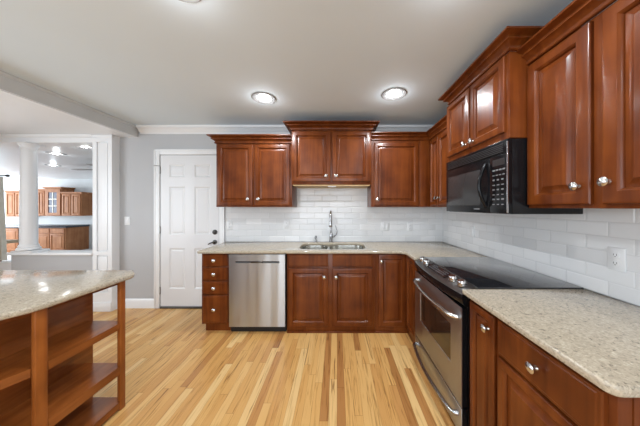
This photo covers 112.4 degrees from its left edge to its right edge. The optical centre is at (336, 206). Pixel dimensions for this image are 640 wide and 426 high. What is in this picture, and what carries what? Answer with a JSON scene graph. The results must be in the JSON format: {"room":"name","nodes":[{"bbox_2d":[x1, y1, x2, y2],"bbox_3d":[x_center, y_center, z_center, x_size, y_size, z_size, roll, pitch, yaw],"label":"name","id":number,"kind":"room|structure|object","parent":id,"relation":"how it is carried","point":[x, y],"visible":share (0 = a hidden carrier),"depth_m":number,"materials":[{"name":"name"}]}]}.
{"room":"kitchen","nodes":[
{"label":"kitchen","id":0,"kind":"room"},
{"bbox_2d":[0,174,92,248],"bbox_3d":[-7.400,-0.330,7.110,9.200,3.400,0.120,0,0,0],"label":"wall","id":1,"kind":"structure","parent":0,"point":[12,182],"depth_m":7.05,"materials":[{"name":"paint"}]},
{"bbox_2d":[4,190,18,216],"bbox_3d":[-10.090,-0.105,6.864,0.700,0.830,0.370,0,0,0],"label":"upper cabinet","id":2,"kind":"object","parent":1,"relation":"attached to","point":[12,196],"visible":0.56,"depth_m":6.70,"materials":[{"name":"brown wood"}]},
{"bbox_2d":[38,189,44,215],"bbox_3d":[-9.310,-0.145,6.879,0.340,0.850,0.340,0,0,0],"label":"upper cabinet","id":3,"kind":"object","parent":1,"relation":"attached to","point":[41,192],"visible":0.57,"depth_m":6.73,"materials":[{"name":"brown wood"}]},
{"bbox_2d":[43,187,74,215],"bbox_3d":[-8.910,-0.175,6.864,0.600,0.910,0.370,0,0,0],"label":"upper cabinet","id":4,"kind":"object","parent":1,"relation":"attached to","point":[53,198],"visible":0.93,"depth_m":6.71,"materials":[{"name":"brown wood"}]},
{"bbox_2d":[59,192,92,215],"bbox_3d":[-8.330,-0.095,6.864,0.700,0.750,0.370,0,0,0],"label":"upper cabinet","id":5,"kind":"object","parent":1,"relation":"attached to","point":[73,203],"visible":0.93,"depth_m":6.71,"materials":[{"name":"brown wood"}]},
{"bbox_2d":[0,134,92,145],"bbox_3d":[-4.605,-0.899,2.895,2.790,0.099,0.210,0,0,0],"label":"wall","id":6,"kind":"structure","parent":0,"point":[5,139],"depth_m":2.82,"materials":[{"name":"white paint"}]},
{"bbox_2d":[11,255,92,269],"bbox_3d":[-3.755,1.001,2.897,1.090,0.738,0.145,0,0,0],"label":"wall","id":7,"kind":"structure","parent":0,"point":[18,262],"depth_m":2.83,"materials":[{"name":"paint"}]},
{"bbox_2d":[0,261,10,269],"bbox_3d":[-4.445,1.060,2.950,0.350,0.620,0.100,0,0,0],"label":"trim","id":8,"kind":"structure","parent":7,"relation":"attached to","point":[4,265],"depth_m":2.90,"materials":[{"name":"white paint"}]},
{"bbox_2d":[6,250,92,254],"bbox_3d":[-3.770,0.616,2.895,1.120,0.032,0.200,0,0,0],"label":"trim ledge","id":9,"kind":"object","parent":7,"relation":"on","point":[47,252],"visible":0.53,"depth_m":2.79,"materials":[{"name":"white paint"}]},
{"bbox_2d":[10,142,49,252],"bbox_3d":[-4.140,-0.124,2.881,0.270,1.449,0.218,0,0,0],"label":"column","id":10,"kind":"structure","parent":9,"relation":"on","point":[28,176],"depth_m":2.83,"materials":[{"name":"white paint"}]},
{"bbox_2d":[0,96,135,178],"bbox_3d":[-7.355,-1.390,2.000,9.290,0.920,10.200,0,0,0],"label":"ceiling","id":11,"kind":"structure","parent":0,"point":[16,117],"depth_m":2.88,"materials":[{"name":"white paint"}]},
{"bbox_2d":[45,152,66,155],"bbox_3d":[-4.880,-0.961,3.720,0.238,0.098,0.238,0,0,0],"label":"ceiling fan","id":12,"kind":"object","parent":11,"relation":"in","point":[54,153],"visible":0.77,"depth_m":3.71,"materials":[{"name":"white"}]},
{"bbox_2d":[0,70,137,136],"bbox_3d":[-2.694,-1.020,-0.050,0.032,0.137,5.900,0,0,0],"label":"beam","id":13,"kind":"structure","parent":11,"relation":"attached to","point":[8,82],"depth_m":2.08,"materials":[{"name":"paint"}]},
{"bbox_2d":[71,164,92,169],"bbox_3d":[-5.275,-0.857,4.750,1.131,0.145,1.305,0,0,0],"label":"ceiling fan","id":14,"kind":"object","parent":11,"relation":"hanging from","point":[87,164],"visible":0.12,"depth_m":4.70,"materials":[{"name":"white plastic"}]},
{"bbox_2d":[75,146,92,148],"bbox_3d":[-3.870,-0.961,3.280,0.238,0.098,0.238,0,0,0],"label":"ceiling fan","id":15,"kind":"object","parent":11,"relation":"in","point":[75,146],"visible":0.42,"depth_m":3.29,"materials":[{"name":"white"}]},
{"bbox_2d":[120,131,291,306],"bbox_3d":[-0.678,0.140,2.970,4.557,2.460,0.120,0,0,0],"label":"wall","id":16,"kind":"structure","parent":0,"point":[136,153],"depth_m":2.91,"materials":[{"name":"paint"}]},
{"bbox_2d":[0,89,130,134],"bbox_3d":[-2.775,-0.944,-0.098,0.141,0.012,5.805,0,0,0],"label":"trim","id":17,"kind":"structure","parent":16,"relation":"attached to","point":[3,93],"depth_m":2.10,"materials":[{"name":"white paint"}]},
{"bbox_2d":[91,135,119,311],"bbox_3d":[-3.083,0.210,2.908,0.277,2.319,0.224,0,0,0],"label":"column","id":18,"kind":"structure","parent":16,"relation":"attached to","point":[106,148],"depth_m":2.81,"materials":[{"name":"white paint"}]},
{"bbox_2d":[125,217,129,224],"bbox_3d":[-2.850,0.190,2.905,0.072,0.116,0.010,0,0,0],"label":"light switch","id":19,"kind":"object","parent":16,"relation":"attached to","point":[127,219],"visible":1,"depth_m":2.90,"materials":[{"name":"white plastic"}]},
{"bbox_2d":[125,299,153,307],"bbox_3d":[-2.715,1.308,2.902,0.480,0.125,0.016,0,0,0],"label":"baseboard","id":20,"kind":"structure","parent":16,"relation":"attached to","point":[129,303],"depth_m":2.89,"materials":[{"name":"white paint"}]},
{"bbox_2d":[154,149,224,308],"bbox_3d":[-1.995,0.295,2.896,0.950,2.150,0.027,0,0,0],"label":"door frame","id":21,"kind":"structure","parent":16,"relation":"in","point":[157,152],"depth_m":2.89,"materials":[{"name":"white paint"}]},
{"bbox_2d":[153,155,218,305],"bbox_3d":[-2.033,0.323,2.881,0.865,2.045,0.062,0,0,1],"label":"door","id":22,"kind":"structure","parent":21,"relation":"attached to","point":[189,211],"depth_m":2.90,"materials":[{"name":"white paint"}]},
{"bbox_2d":[206,134,296,206],"bbox_3d":[-1.040,-0.427,2.707,0.990,0.855,0.385,0,0,0],"label":"upper cabinet","id":23,"kind":"object","parent":16,"relation":"attached to","point":[253,170],"visible":0.98,"depth_m":2.57,"materials":[{"name":"brown wood"}]},
{"bbox_2d":[283,121,379,187],"bbox_3d":[-0.065,-0.613,2.671,1.112,0.747,0.455,0,0,0],"label":"upper cabinet","id":24,"kind":"object","parent":16,"relation":"attached to","point":[325,154],"visible":1,"depth_m":2.51,"materials":[{"name":"brown wood"}]},
{"bbox_2d":[225,188,442,241],"bbox_3d":[-0.043,0.089,2.905,2.945,0.759,0.010,0,0,0],"label":"backsplash","id":25,"kind":"structure","parent":16,"relation":"attached to","point":[354,221],"depth_m":2.90,"materials":[{"name":"white tile"}]},
{"bbox_2d":[227,221,231,229],"bbox_3d":[-1.455,0.248,2.895,0.072,0.116,0.010,0,0,0],"label":"outlet","id":26,"kind":"object","parent":25,"relation":"attached to","point":[229,223],"visible":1,"depth_m":2.89,"materials":[{"name":"white plastic"}]},
{"bbox_2d":[284,220,288,228],"bbox_3d":[-0.684,0.235,2.895,0.072,0.116,0.010,0,0,0],"label":"outlet","id":27,"kind":"object","parent":25,"relation":"attached to","point":[286,222],"visible":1,"depth_m":2.89,"materials":[{"name":"white plastic"}]},
{"bbox_2d":[381,222,388,230],"bbox_3d":[0.650,0.265,2.894,0.118,0.116,0.010,0,0,0],"label":"light switch","id":28,"kind":"object","parent":25,"relation":"attached to","point":[384,225],"visible":1,"depth_m":2.89,"materials":[{"name":"white plastic"}]},
{"bbox_2d":[407,223,411,230],"bbox_3d":[0.985,0.270,2.895,0.072,0.116,0.010,0,0,0],"label":"outlet","id":29,"kind":"object","parent":25,"relation":"attached to","point":[409,225],"visible":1,"depth_m":2.89,"materials":[{"name":"white plastic"}]},
{"bbox_2d":[367,114,447,206],"bbox_3d":[0.920,-0.444,2.420,1.017,0.887,0.959,0,0,0],"label":"upper cabinet","id":30,"kind":"object","parent":16,"relation":"attached to","point":[409,169],"visible":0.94,"depth_m":2.57,"materials":[{"name":"brown wood"}]},
{"bbox_2d":[3,249,454,425],"bbox_3d":[-5.200,1.420,2.000,13.600,0.100,10.400,0,0,0],"label":"floor","id":31,"kind":"structure","parent":0,"point":[179,372],"depth_m":1.72,"materials":[{"name":"brown wood"}]},
{"bbox_2d":[0,240,18,261],"bbox_3d":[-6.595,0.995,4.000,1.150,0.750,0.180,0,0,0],"label":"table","id":32,"kind":"object","parent":31,"relation":"on","point":[7,241],"visible":0.36,"depth_m":3.97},
{"bbox_2d":[6,228,18,251],"bbox_3d":[-10.285,1.000,6.738,1.430,0.740,0.622,0,0,0],"label":"base cabinet","id":33,"kind":"object","parent":31,"relation":"on","point":[11,233],"visible":0.24,"depth_m":6.43,"materials":[{"name":"brown wood"}]},
{"bbox_2d":[6,224,89,227],"bbox_3d":[-9.570,0.599,6.734,2.860,0.058,0.630,0,0,0],"label":"countertop","id":34,"kind":"structure","parent":33,"relation":"on","point":[7,225],"depth_m":6.59,"materials":[{"name":"stone"}]},
{"bbox_2d":[0,281,124,425],"bbox_3d":[-2.053,0.936,0.980,1.195,0.868,1.060,0,0,0],"label":"kitchen island","id":35,"kind":"object","parent":31,"relation":"on","point":[49,376],"visible":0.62,"depth_m":1.23,"materials":[{"name":"brown wood"}]},
{"bbox_2d":[0,363,119,425],"bbox_3d":[-1.588,1.097,1.034,0.262,0.055,0.868,0,0,0],"label":"shelf","id":36,"kind":"object","parent":35,"relation":"attached to","point":[70,390],"depth_m":1.23,"materials":[{"name":"brown wood"}]},
{"bbox_2d":[0,321,119,389],"bbox_3d":[-1.588,0.801,1.034,0.262,0.042,0.868,0,0,0],"label":"shelf","id":37,"kind":"object","parent":35,"relation":"attached to","point":[15,366],"depth_m":1.17,"materials":[{"name":"brown wood"}]},
{"bbox_2d":[0,270,134,320],"bbox_3d":[-2.075,0.485,0.975,1.290,0.031,1.250,0,0,0],"label":"island countertop","id":38,"kind":"structure","parent":35,"relation":"on","point":[22,292],"depth_m":1.28,"materials":[{"name":"beige stone"}]},
{"bbox_2d":[54,397,119,425],"bbox_3d":[-1.588,1.327,1.034,0.262,0.045,0.868,0,0,0],"label":"shelf","id":39,"kind":"object","parent":35,"relation":"attached to","point":[94,411],"depth_m":1.36,"materials":[{"name":"brown wood"}]},
{"bbox_2d":[38,226,88,249],"bbox_3d":[-8.860,1.000,6.738,1.380,0.740,0.622,0,0,0],"label":"base cabinet","id":40,"kind":"object","parent":31,"relation":"on","point":[73,238],"visible":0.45,"depth_m":6.45,"materials":[{"name":"brown wood"}]},
{"bbox_2d":[160,306,201,308],"bbox_3d":[-1.995,1.360,2.894,0.790,0.020,0.029,0,0,0],"label":"threshold","id":41,"kind":"object","parent":31,"relation":"on","point":[161,307],"depth_m":2.88,"materials":[{"name":"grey metal"}]},
{"bbox_2d":[202,254,230,329],"bbox_3d":[-1.327,0.936,2.589,0.295,0.868,0.619,0,0,0],"label":"base cabinet","id":42,"kind":"object","parent":31,"relation":"on","point":[215,267],"visible":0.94,"depth_m":2.31,"materials":[{"name":"brown wood"}]},
{"bbox_2d":[229,254,286,330],"bbox_3d":[-0.863,0.937,2.601,0.611,0.866,0.596,0,0,0],"label":"dishwasher","id":43,"kind":"object","parent":31,"relation":"on","point":[257,282],"visible":0.88,"depth_m":2.31,"materials":[{"name":"silver metal"}]},
{"bbox_2d":[286,254,286,321],"bbox_3d":[-0.863,0.889,2.619,0.611,0.762,0.559,0,0,0],"label":"tub","id":44,"kind":"object","parent":43,"relation":"in","point":[286,254],"depth_m":2.36,"materials":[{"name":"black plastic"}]},
{"bbox_2d":[287,254,374,332],"bbox_3d":[-0.066,0.936,2.589,0.958,0.868,0.619,0,0,0],"label":"base cabinet","id":45,"kind":"object","parent":31,"relation":"on","point":[327,293],"visible":0.91,"depth_m":2.32,"materials":[{"name":"brown wood"}]},
{"bbox_2d":[375,254,417,342],"bbox_3d":[0.921,0.936,2.445,1.016,0.868,0.909,0,0,0],"label":"base cabinet","id":46,"kind":"object","parent":31,"relation":"on","point":[394,273],"visible":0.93,"depth_m":2.32,"materials":[{"name":"brown wood"}]},
{"bbox_2d":[197,242,486,260],"bbox_3d":[-0.038,0.485,2.446,2.934,0.031,0.907,0,0,0],"label":"countertop","id":47,"kind":"structure","parent":46,"relation":"on","point":[414,250],"depth_m":2.37,"materials":[{"name":"beige stone"}]},
{"bbox_2d":[301,245,363,248],"bbox_3d":[-0.052,0.600,2.601,0.825,0.196,0.462,0,0,0],"label":"sink","id":48,"kind":"object","parent":47,"relation":"in","point":[305,246],"visible":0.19,"depth_m":2.80,"materials":[{"name":"silver metal"}]},
{"bbox_2d":[329,210,336,242],"bbox_3d":[-0.054,0.257,2.779,0.111,0.426,0.226,0,0,0],"label":"faucet","id":49,"kind":"object","parent":47,"relation":"on","point":[331,236],"visible":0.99,"depth_m":2.84,"materials":[{"name":"metal"}]},
{"bbox_2d":[470,299,499,425],"bbox_3d":[1.069,0.936,1.118,0.719,0.868,0.220,0,0,0],"label":"base cabinet","id":50,"kind":"object","parent":31,"relation":"on","point":[484,353],"visible":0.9,"depth_m":1.09,"materials":[{"name":"brown wood"}]},
{"bbox_2d":[412,256,583,425],"bbox_3d":[1.035,0.906,1.610,0.774,0.928,0.756,0,0,0],"label":"range","id":51,"kind":"object","parent":31,"relation":"on","point":[441,346],"visible":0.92,"depth_m":1.44,"materials":[{"name":"silver metal"}]},
{"bbox_2d":[425,257,583,288],"bbox_3d":[1.117,0.473,1.610,0.609,0.018,0.756,0,0,0],"label":"cooktop","id":52,"kind":"object","parent":51,"relation":"in","point":[479,272],"depth_m":1.47,"materials":[{"name":"black glass"}]},
{"bbox_2d":[497,319,639,425],"bbox_3d":[1.069,0.936,0.793,0.719,0.868,0.428,0,0,0],"label":"base cabinet","id":53,"kind":"object","parent":31,"relation":"on","point":[535,388],"visible":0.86,"depth_m":0.77,"materials":[{"name":"brown wood"}]},
{"bbox_2d":[462,289,639,397],"bbox_3d":[1.075,0.485,0.892,0.709,0.031,0.673,0,0,0],"label":"countertop","id":54,"kind":"structure","parent":53,"relation":"on","point":[597,336],"depth_m":0.84,"materials":[{"name":"beige stone"}]},
{"bbox_2d":[0,0,572,124],"bbox_3d":[-0.605,-1.150,-0.050,4.210,0.120,6.100,0,0,0],"label":"ceiling","id":55,"kind":"structure","parent":0,"point":[136,62],"depth_m":1.51,"materials":[{"name":"paint"}]},
{"bbox_2d":[179,0,200,2],"bbox_3d":[-0.770,-1.121,1.020,0.238,0.098,0.238,0,0,0],"label":"recessed light","id":56,"kind":"object","parent":55,"relation":"in","point":[187,1],"visible":1,"depth_m":1.12,"materials":[{"name":"white glass"}]},
{"bbox_2d":[251,92,275,103],"bbox_3d":[-0.730,-1.121,2.140,0.238,0.098,0.238,0,0,0],"label":"recessed light","id":57,"kind":"object","parent":55,"relation":"in","point":[262,96],"visible":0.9,"depth_m":2.14,"materials":[{"name":"white glass"}]},
{"bbox_2d":[381,87,406,100],"bbox_3d":[0.550,-1.121,2.064,0.238,0.098,0.238,0,0,0],"label":"recessed light","id":58,"kind":"object","parent":55,"relation":"in","point":[392,92],"visible":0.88,"depth_m":2.06,"materials":[{"name":"white glass"}]},
{"bbox_2d":[444,242,639,306],"bbox_3d":[1.500,0.140,-0.095,0.120,2.460,6.010,0,0,0],"label":"wall","id":59,"kind":"structure","parent":0,"point":[444,242],"depth_m":1.18,"materials":[{"name":"paint"}]},
{"bbox_2d":[136,2,614,133],"bbox_3d":[-0.615,-1.040,-0.045,4.110,0.098,5.910,0,0,0],"label":"crown molding","id":60,"kind":"structure","parent":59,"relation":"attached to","point":[143,129],"depth_m":2.87,"materials":[{"name":"white paint"}]},
{"bbox_2d":[438,26,580,161],"bbox_3d":[1.177,-0.693,1.562,0.504,0.582,0.797,0,0,0],"label":"upper cabinet","id":61,"kind":"object","parent":59,"relation":"attached to","point":[493,110],"visible":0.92,"depth_m":1.35,"materials":[{"name":"brown wood"}]},
{"bbox_2d":[447,139,582,213],"bbox_3d":[1.178,-0.178,1.586,0.500,0.440,0.692,0,0,0],"label":"microwave","id":62,"kind":"object","parent":61,"relation":"attached to","point":[492,178],"visible":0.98,"depth_m":1.35,"materials":[{"name":"black plastic"}]},
{"bbox_2d":[443,207,639,305],"bbox_3d":[1.435,0.220,1.450,0.010,0.499,2.899,0,0,0],"label":"backsplash","id":63,"kind":"structure","parent":59,"relation":"attached to","point":[570,248],"depth_m":1.34,"materials":[{"name":"white tile"}]},
{"bbox_2d":[607,246,625,272],"bbox_3d":[1.425,0.266,1.093,0.010,0.116,0.072,0,0,0],"label":"outlet","id":64,"kind":"object","parent":63,"relation":"attached to","point":[616,257],"visible":1,"depth_m":1.09,"materials":[{"name":"white plastic"}]},
{"bbox_2d":[611,252,619,257],"bbox_3d":[1.425,0.245,1.093,0.009,0.032,0.032,0,0,0],"label":"socket","id":65,"kind":"object","parent":64,"relation":"attached to","point":[613,254],"depth_m":1.09,"materials":[{"name":"white plastic"}]},
{"bbox_2d":[611,260,619,265],"bbox_3d":[1.425,0.287,1.093,0.009,0.032,0.032,0,0,0],"label":"socket","id":66,"kind":"object","parent":64,"relation":"attached to","point":[613,262],"depth_m":1.09,"materials":[{"name":"white plastic"}]},
{"bbox_2d":[516,0,639,208],"bbox_3d":[1.232,-0.449,0.887,0.394,0.910,0.700,0,0,0],"label":"upper cabinet","id":67,"kind":"object","parent":59,"relation":"attached to","point":[583,93],"visible":1,"depth_m":0.94,"materials":[{"name":"brown wood"}]},
{"bbox_3d":[-6.190,0.215,3.330,1.620,2.310,0.080,0,0,0],"label":"wall","id":68,"kind":"structure","parent":0,"visible":0},
{"bbox_2d":[0,174,9,260],"bbox_3d":[-5.277,0.158,3.252,0.594,1.305,0.049,0,0,0],"label":"curtain","id":69,"kind":"object","parent":68,"relation":"hanging from","point":[3,245],"visible":1,"depth_m":3.25,"materials":[{"name":"beige fabric"}]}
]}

